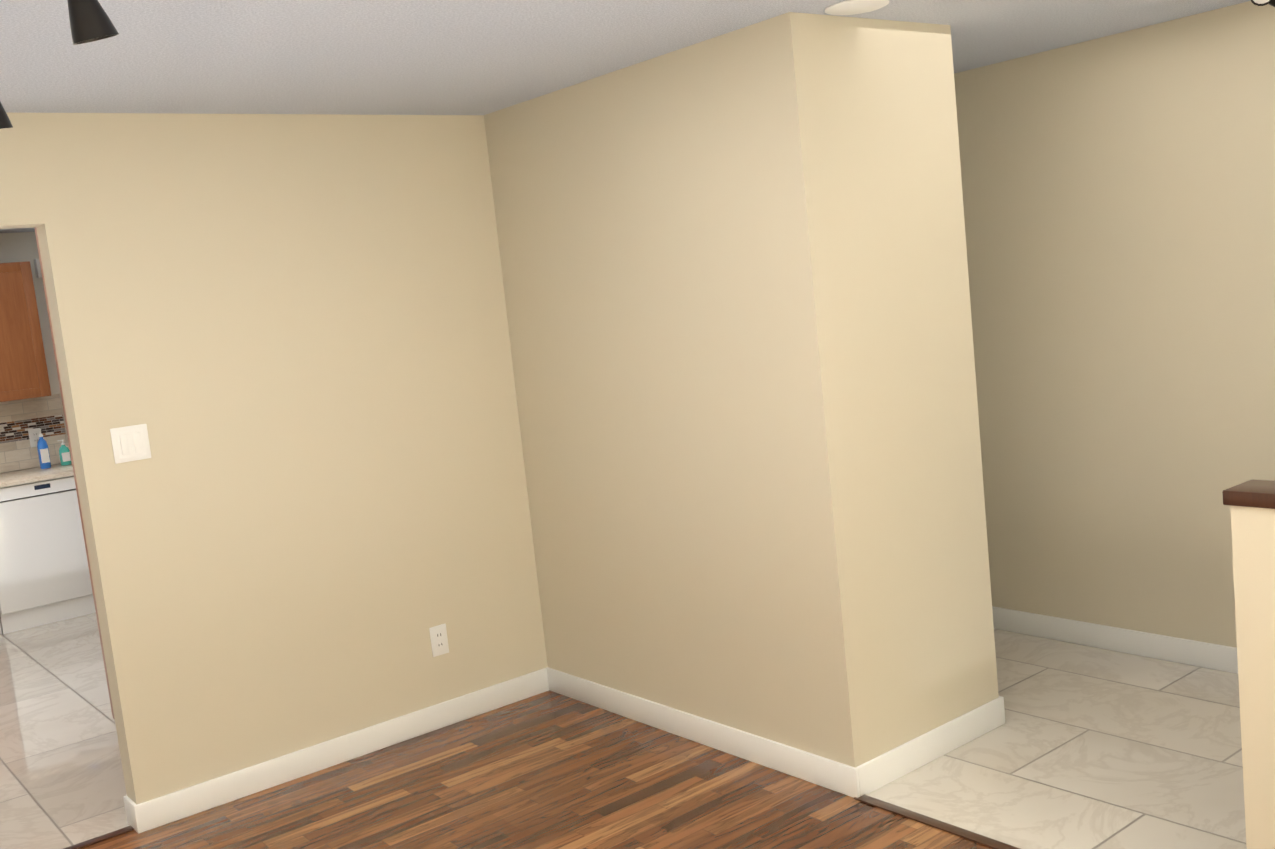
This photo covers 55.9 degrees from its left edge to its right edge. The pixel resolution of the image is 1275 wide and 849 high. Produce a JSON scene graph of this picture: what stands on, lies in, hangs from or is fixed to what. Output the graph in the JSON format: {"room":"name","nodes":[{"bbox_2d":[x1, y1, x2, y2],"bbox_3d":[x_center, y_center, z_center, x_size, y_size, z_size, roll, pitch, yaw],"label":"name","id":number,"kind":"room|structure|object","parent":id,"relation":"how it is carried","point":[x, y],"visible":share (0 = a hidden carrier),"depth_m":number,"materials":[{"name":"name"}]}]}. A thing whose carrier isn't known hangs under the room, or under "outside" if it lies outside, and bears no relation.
{"room":"empty dining room","nodes":[
{"label":"empty dining room","id":0,"kind":"room"},
{"bbox_2d":[0,232,71,472],"bbox_3d":[-4.138,0.001,7.820,5.700,2.440,0.150,-11,8,-38],"label":"wall","id":1,"kind":"structure","parent":0,"point":[19,247],"depth_m":7.86,"materials":[{"name":"white paint"}]},
{"bbox_2d":[0,261,50,401],"bbox_3d":[-4.200,-0.537,7.409,0.909,0.850,0.384,-11,8,-38],"label":"upper cabinet","id":2,"kind":"object","parent":1,"relation":"attached to","point":[23,370],"visible":1,"depth_m":7.50,"materials":[{"name":"brown wood"}]},
{"bbox_2d":[0,394,71,472],"bbox_3d":[-4.641,0.185,7.321,4.247,0.456,0.014,-11,8,-38],"label":"tile backsplash","id":3,"kind":"structure","parent":1,"relation":"attached to","point":[20,418],"depth_m":7.84,"materials":[{"name":"tile"}]},
{"bbox_2d":[28,428,39,447],"bbox_3d":[-3.936,0.086,7.863,0.075,0.120,0.008,-11,8,-38],"label":"outlet","id":4,"kind":"object","parent":3,"relation":"attached to","point":[33,436],"visible":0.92,"depth_m":7.86,"materials":[{"name":"white plastic"}]},
{"bbox_2d":[34,259,41,277],"bbox_3d":[-3.497,-1.096,8.156,1.076,0.126,0.058,-11,8,-38],"label":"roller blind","id":5,"kind":"object","parent":1,"relation":"attached to","point":[38,268],"visible":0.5,"depth_m":7.82,"materials":[{"name":"white fabric"}]},
{"bbox_2d":[0,112,547,804],"bbox_3d":[-2.095,0.242,3.888,4.000,2.440,0.120,-11,8,-38],"label":"wall","id":6,"kind":"structure","parent":0,"point":[285,339],"depth_m":4.42,"materials":[{"name":"beige paint"}]},
{"bbox_2d":[110,424,150,463],"bbox_3d":[-1.724,0.065,4.093,0.120,0.120,0.009,-11,8,-38],"label":"light switch","id":7,"kind":"object","parent":6,"relation":"attached to","point":[130,443],"visible":1,"depth_m":4.09,"materials":[{"name":"white plastic"}]},
{"bbox_2d":[124,669,546,833],"bbox_3d":[-1.053,1.227,4.663,1.733,0.100,0.016,-11,8,-38],"label":"baseboard","id":8,"kind":"structure","parent":6,"relation":"attached to","point":[154,813],"depth_m":4.55,"materials":[{"name":"white paint"}]},
{"bbox_2d":[429,623,448,656],"bbox_3d":[-0.799,0.871,4.852,0.075,0.122,0.008,-11,8,-38],"label":"outlet","id":9,"kind":"object","parent":6,"relation":"attached to","point":[439,640],"visible":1,"depth_m":4.85,"materials":[{"name":"white plastic"}]},
{"bbox_2d":[81,690,992,848],"bbox_3d":[-0.338,1.555,1.881,4.120,0.060,5.385,-11,8,-38],"label":"floor","id":10,"kind":"structure","parent":0,"point":[549,769],"depth_m":4.09,"materials":[{"name":"brown wood"}]},
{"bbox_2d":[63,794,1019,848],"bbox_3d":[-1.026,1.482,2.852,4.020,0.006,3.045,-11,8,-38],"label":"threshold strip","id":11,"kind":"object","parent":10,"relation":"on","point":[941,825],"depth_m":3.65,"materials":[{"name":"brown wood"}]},
{"bbox_2d":[0,613,1246,848],"bbox_3d":[-1.007,1.360,4.174,5.940,0.060,9.820,-11,8,-38],"label":"floor","id":12,"kind":"structure","parent":0,"point":[1085,747],"depth_m":4.23,"materials":[{"name":"tile"}]},
{"bbox_2d":[0,475,95,633],"bbox_3d":[-3.782,0.773,7.630,0.674,0.881,0.623,-11,8,-38],"label":"dishwasher","id":13,"kind":"object","parent":12,"relation":"on","point":[44,575],"visible":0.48,"depth_m":7.36,"materials":[{"name":"white metal"}]},
{"bbox_2d":[34,227,114,719],"bbox_3d":[-1.828,0.138,4.889,0.630,2.359,1.117,-11,8,-38],"label":"door frame","id":14,"kind":"structure","parent":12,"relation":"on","point":[74,471],"depth_m":5.11,"materials":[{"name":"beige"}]},
{"bbox_3d":[-3.152,0.651,8.106,0.916,0.884,0.654,-11,8,-38],"label":"base cabinet","id":15,"kind":"object","parent":12,"relation":"on","visible":0},
{"bbox_2d":[0,462,73,487],"bbox_3d":[-3.798,0.314,7.586,2.503,0.030,0.647,-11,8,-38],"label":"countertop","id":16,"kind":"structure","parent":15,"relation":"on","point":[24,476],"depth_m":7.41,"materials":[{"name":"stone"}]},
{"bbox_2d":[35,429,50,468],"bbox_3d":[-3.820,0.155,7.725,0.064,0.255,0.065,-11,8,-38],"label":"soap bottle","id":17,"kind":"object","parent":16,"relation":"on","point":[43,454],"visible":1,"depth_m":7.71,"materials":[{"name":"blue plastic"}]},
{"bbox_2d":[57,440,70,465],"bbox_3d":[-3.725,0.180,7.814,0.064,0.165,0.065,-11,8,-38],"label":"soap bottle","id":18,"kind":"object","parent":16,"relation":"on","point":[64,454],"visible":1,"depth_m":7.79,"materials":[{"name":"teal plastic"}]},
{"bbox_2d":[0,0,1250,232],"bbox_3d":[-1.268,-1.130,3.886,5.940,0.100,9.820,-11,8,-38],"label":"ceiling","id":19,"kind":"structure","parent":0,"point":[350,56],"depth_m":3.60,"materials":[{"name":"white paint"}]},
{"bbox_2d":[0,102,12,128],"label":"light","id":20,"kind":"object","parent":19,"relation":"attached to","point":[5,122],"depth_m":2.47,"materials":[{"name":"brown metal"}]},
{"bbox_2d":[67,0,118,44],"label":"light","id":21,"kind":"object","parent":19,"relation":"attached to","point":[90,20],"depth_m":1.93,"materials":[{"name":"brown metal"}]},
{"bbox_2d":[824,0,888,14],"bbox_3d":[0.650,-1.237,3.564,0.190,0.009,0.190,-11,8,-38],"label":"cover plate","id":22,"kind":"object","parent":19,"relation":"attached to","point":[850,7],"visible":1,"depth_m":3.54,"materials":[{"name":"white plastic"}]},
{"bbox_2d":[1251,0,1274,6],"bbox_3d":[1.817,-1.280,3.492,0.296,0.150,0.296,-11,8,-38],"label":"ceiling spotlight","id":23,"kind":"object","parent":19,"relation":"attached to","point":[1262,2],"visible":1,"depth_m":3.42,"materials":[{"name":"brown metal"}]},
{"bbox_2d":[484,12,998,767],"bbox_3d":[0.299,-0.098,4.663,0.770,2.440,1.860,-11,8,-38],"label":"wall block","id":24,"kind":"object","parent":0,"point":[736,282],"visible":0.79,"depth_m":4.04,"materials":[{"name":"beige paint"}]},
{"bbox_2d":[543,667,870,797],"bbox_3d":[0.163,1.119,4.498,0.019,0.100,1.733,-11,8,-38],"label":"baseboard","id":25,"kind":"structure","parent":24,"relation":"attached to","point":[839,777],"depth_m":4.32,"materials":[{"name":"white paint"}]},
{"bbox_2d":[867,696,1004,791],"bbox_3d":[1.013,1.079,4.073,0.763,0.100,0.013,-11,8,-38],"label":"baseboard","id":26,"kind":"structure","parent":24,"relation":"attached to","point":[874,774],"depth_m":4.06,"materials":[{"name":"white paint"}]},
{"bbox_2d":[954,1,1274,647],"bbox_3d":[1.088,-0.319,5.855,0.120,2.440,9.700,-11,8,-38],"label":"wall","id":27,"kind":"structure","parent":0,"point":[1118,190],"depth_m":4.70,"materials":[{"name":"beige paint"}]},
{"bbox_2d":[992,606,1237,673],"bbox_3d":[2.551,0.905,4.189,0.013,0.100,5.210,-11,8,-38],"label":"baseboard","id":28,"kind":"structure","parent":27,"relation":"attached to","point":[1190,652],"depth_m":4.91,"materials":[{"name":"white paint"}]},
{"bbox_2d":[1222,479,1274,848],"bbox_3d":[1.841,0.692,2.364,0.144,1.085,1.262,-11,8,-38],"label":"wall","id":29,"kind":"structure","parent":0,"point":[1251,503],"depth_m":2.76,"materials":[{"name":"beige paint"}]}
]}

